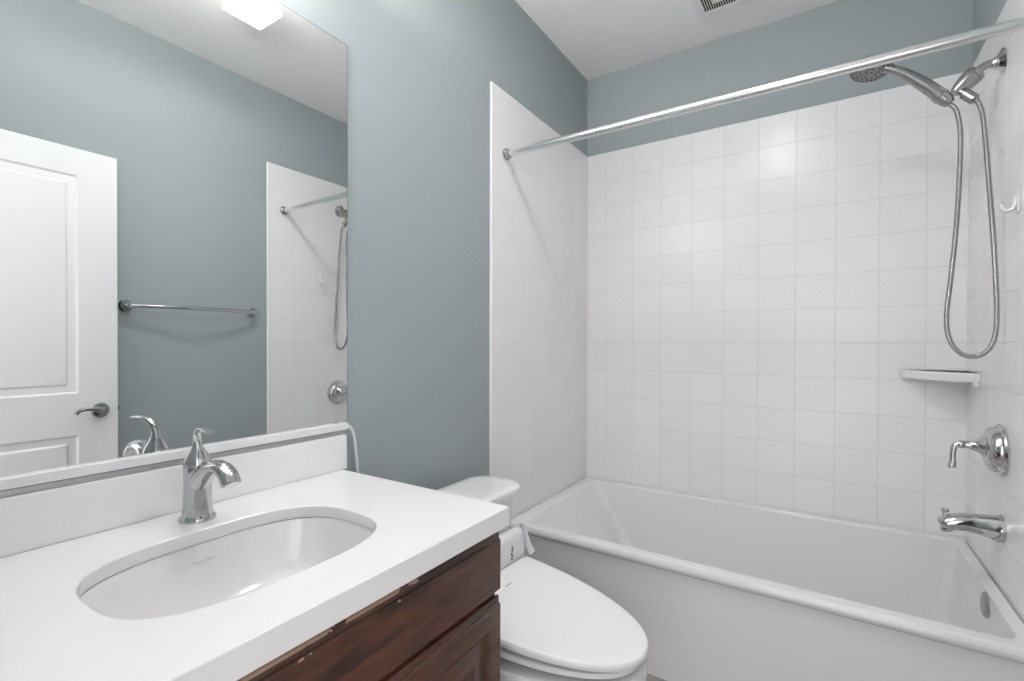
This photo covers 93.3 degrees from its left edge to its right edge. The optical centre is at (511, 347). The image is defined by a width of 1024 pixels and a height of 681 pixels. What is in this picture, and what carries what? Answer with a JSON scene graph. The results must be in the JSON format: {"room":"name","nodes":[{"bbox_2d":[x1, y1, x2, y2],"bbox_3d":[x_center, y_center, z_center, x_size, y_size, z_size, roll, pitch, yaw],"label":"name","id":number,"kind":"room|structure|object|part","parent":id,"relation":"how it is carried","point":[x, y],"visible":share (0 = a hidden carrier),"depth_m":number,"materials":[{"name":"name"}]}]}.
{"room":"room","nodes":[
{"label":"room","id":0,"kind":"room"},
{"bbox_2d":[276,0,587,519],"bbox_3d":[-0.270,-0.170,1.812,0.110,2.742,2.650,0,1,33],"label":"wall","id":1,"kind":"structure","parent":0,"point":[468,263],"depth_m":1.85,"materials":[{"name":"grey paint"}]},
{"bbox_2d":[0,434,346,557],"bbox_3d":[-0.711,0.299,1.030,0.024,0.096,0.848,0,1,33],"label":"backsplash","id":2,"kind":"structure","parent":1,"relation":"attached to","point":[36,519],"depth_m":0.95,"materials":[{"name":"stone"}]},
{"bbox_2d":[0,0,347,497],"bbox_3d":[-0.705,-0.310,1.038,0.018,1.120,0.857,0,1,33],"label":"wall mirror","id":3,"kind":"object","parent":1,"relation":"attached to","point":[174,173],"depth_m":1.01,"materials":[{"name":"clear mirror"}]},
{"bbox_3d":[-0.706,0.228,1.038,0.014,0.018,0.848,0,1,33],"label":"light strip","id":4,"kind":"part","parent":3,"relation":"part of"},
{"bbox_2d":[348,425,358,472],"bbox_3d":[-0.463,0.488,1.417,0.014,0.530,0.058,0,0,24],"label":"power cord","id":5,"kind":"object","parent":3,"relation":"hanging from","point":[349,426],"visible":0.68,"depth_m":1.42,"materials":[{"name":"white plastic"}]},
{"bbox_2d":[647,674,665,680],"bbox_3d":[0.089,1.259,0.784,1.849,0.100,4.000,0,1,33],"label":"floor","id":6,"kind":"structure","parent":0,"point":[650,677],"depth_m":1.76,"materials":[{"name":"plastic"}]},
{"bbox_2d":[237,532,500,680],"bbox_3d":[-0.485,0.800,0.883,0.570,0.814,0.834,0,1,33],"label":"vanity cabinet","id":7,"kind":"object","parent":6,"relation":"on","point":[443,624],"visible":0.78,"depth_m":0.86,"materials":[{"name":"brown wood"}]},
{"bbox_2d":[0,469,508,680],"bbox_3d":[-0.479,0.371,0.872,0.586,0.044,0.835,0,1,33],"label":"countertop","id":8,"kind":"structure","parent":7,"relation":"on","point":[48,633],"depth_m":0.72,"materials":[{"name":"white stone"}]},
{"bbox_2d":[178,426,241,524],"bbox_3d":[-0.591,0.252,0.951,0.177,0.193,0.066,0,1,33],"label":"sink faucet","id":9,"kind":"object","parent":8,"relation":"on","point":[199,470],"visible":1,"depth_m":0.96,"materials":[{"name":"silver metal"}]},
{"bbox_3d":[-0.614,0.197,0.965,0.106,0.083,0.050,0,1,33],"label":"lever","id":10,"kind":"part","parent":9,"relation":"part of","materials":[{"name":"silver metal"}]},
{"bbox_3d":[-0.584,0.256,0.946,0.156,0.076,0.043,0,1,33],"label":"spout","id":11,"kind":"part","parent":9,"relation":"part of","materials":[{"name":"silver metal"}]},
{"bbox_2d":[79,517,373,619],"bbox_3d":[-0.460,0.448,0.846,0.344,0.143,0.474,0,1,33],"label":"sink","id":12,"kind":"object","parent":8,"relation":"in","point":[224,568],"visible":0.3,"depth_m":0.94,"materials":[{"name":"white ceramic"}]},
{"bbox_3d":[-0.140,0.824,0.909,0.020,0.537,0.415,0,1,33],"label":"cabinet door","id":13,"kind":"part","parent":7,"relation":"part of","materials":[{"name":"brown wood"}]},
{"bbox_2d":[437,476,648,680],"bbox_3d":[0.049,0.843,1.440,0.734,0.724,0.493,0,1,33],"label":"toilet","id":14,"kind":"object","parent":6,"relation":"on","point":[555,626],"visible":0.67,"depth_m":1.29,"materials":[{"name":"white ceramic"}]},
{"bbox_3d":[-0.162,0.493,1.586,0.217,0.028,0.474,0,1,33],"label":"tank lid","id":15,"kind":"part","parent":14,"relation":"part of","materials":[{"name":"white ceramic"}]},
{"bbox_3d":[-0.168,0.651,1.590,0.181,0.294,0.410,0,1,33],"label":"tank","id":16,"kind":"part","parent":14,"relation":"part of","materials":[{"name":"white ceramic"}]},
{"bbox_3d":[0.131,0.746,1.344,0.492,0.071,0.422,0,1,33],"label":"seat lid","id":17,"kind":"part","parent":14,"relation":"part of","materials":[{"name":"white plastic"}]},
{"bbox_3d":[0.046,1.006,1.400,0.684,0.398,0.402,0,1,33],"label":"bowl","id":18,"kind":"part","parent":14,"relation":"part of","materials":[{"name":"white ceramic"}]},
{"bbox_2d":[510,477,1023,680],"bbox_3d":[0.881,0.981,2.003,1.625,0.443,0.866,0,1,33],"label":"bathtub","id":19,"kind":"object","parent":6,"relation":"on","point":[718,589],"visible":0.88,"depth_m":1.80,"materials":[{"name":"white ceramic"}]},
{"bbox_3d":[1.511,0.821,1.542,0.019,0.080,0.080,0,1,33],"label":"overflow plate","id":20,"kind":"part","parent":19,"relation":"part of","materials":[{"name":"silver metal"}]},
{"bbox_2d":[515,0,838,80],"bbox_3d":[0.431,-1.586,1.278,1.849,0.100,2.770,0,1,33],"label":"ceiling","id":21,"kind":"structure","parent":0,"point":[599,38],"depth_m":2.31,"materials":[{"name":"white paint"}]},
{"bbox_2d":[690,0,752,19],"bbox_3d":[0.917,-1.536,2.050,0.314,0.008,0.314,0,1,35],"label":"ceiling vent","id":22,"kind":"object","parent":21,"relation":"in","point":[703,9],"visible":1,"depth_m":2.17,"materials":[{"name":"white paint"}]},
{"bbox_2d":[587,0,972,540],"bbox_3d":[1.151,-0.172,2.405,1.649,2.742,0.110,0,1,33],"label":"wall","id":23,"kind":"structure","parent":0,"point":[765,271],"depth_m":2.25,"materials":[{"name":"white tile"}]},
{"bbox_2d":[900,369,980,386],"bbox_3d":[1.659,0.119,1.887,0.207,0.050,0.208,0,1,33],"label":"soap shelf","id":24,"kind":"object","parent":23,"relation":"attached to","point":[967,377],"visible":1,"depth_m":1.86,"materials":[{"name":"white ceramic"}]},
{"bbox_2d":[965,0,1023,623],"bbox_3d":[1.190,-0.160,0.867,0.110,2.742,2.650,0,1,33],"label":"wall","id":25,"kind":"structure","parent":0,"point":[999,397],"depth_m":1.56,"materials":[{"name":"white tile"}]},
{"bbox_2d":[503,17,1023,159],"bbox_3d":[0.657,-0.824,1.637,1.628,0.050,0.050,0,1,33],"label":"shower curtain rod","id":26,"kind":"object","parent":25,"relation":"attached to","point":[1014,25],"visible":1,"depth_m":1.48,"materials":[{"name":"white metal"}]},
{"bbox_2d":[848,55,999,358],"bbox_3d":[1.366,-0.484,1.627,0.394,1.040,0.125,0,1,33],"label":"shower","id":27,"kind":"object","parent":25,"relation":"attached to","point":[939,95],"visible":0.86,"depth_m":1.57,"materials":[{"name":"silver metal"}]},
{"bbox_3d":[1.371,-0.890,1.637,0.192,0.185,0.043,0,0,30],"label":"handle","id":28,"kind":"part","parent":27,"relation":"part of","materials":[{"name":"silver metal"}]},
{"bbox_2d":[937,507,1006,542],"bbox_3d":[1.477,0.569,1.555,0.167,0.084,0.076,0,1,33],"label":"tub spout","id":29,"kind":"object","parent":25,"relation":"attached to","point":[994,527],"visible":1,"depth_m":1.53,"materials":[{"name":"silver metal"}]},
{"bbox_3d":[1.423,0.543,1.590,0.023,0.031,0.023,0,1,33],"label":"diverter knob","id":30,"kind":"part","parent":29,"relation":"part of","materials":[{"name":"silver metal"}]},
{"bbox_2d":[940,526,952,531],"bbox_3d":[1.426,0.597,1.588,0.034,0.014,0.034,0,1,33],"label":"outlet","id":31,"kind":"object","parent":29,"relation":"attached to","point":[943,528],"depth_m":1.57,"materials":[{"name":"silver metal"}]},
{"bbox_2d":[947,424,1010,476],"bbox_3d":[1.493,0.325,1.563,0.132,0.164,0.164,0,1,33],"label":"shower valve","id":32,"kind":"object","parent":25,"relation":"attached to","point":[993,446],"visible":1,"depth_m":1.51,"materials":[{"name":"silver metal"}]},
{"bbox_3d":[1.455,0.351,1.585,0.045,0.090,0.024,0,1,33],"label":"lever","id":33,"kind":"part","parent":32,"relation":"part of","materials":[{"name":"silver metal"}]},
{"bbox_2d":[950,47,1007,103],"bbox_3d":[1.508,-0.867,1.568,0.134,0.165,0.084,0,1,33],"label":"holder","id":34,"kind":"object","parent":25,"relation":"attached to","point":[972,76],"visible":0.99,"depth_m":1.55,"materials":[{"name":"silver metal"}]},
{"bbox_2d":[999,190,1019,212],"bbox_3d":[1.461,-0.425,1.422,0.042,0.062,0.028,0,1,33],"label":"wall hook","id":35,"kind":"object","parent":25,"relation":"attached to","point":[1015,206],"visible":1,"depth_m":1.41,"materials":[{"name":"white plastic"}]}
]}

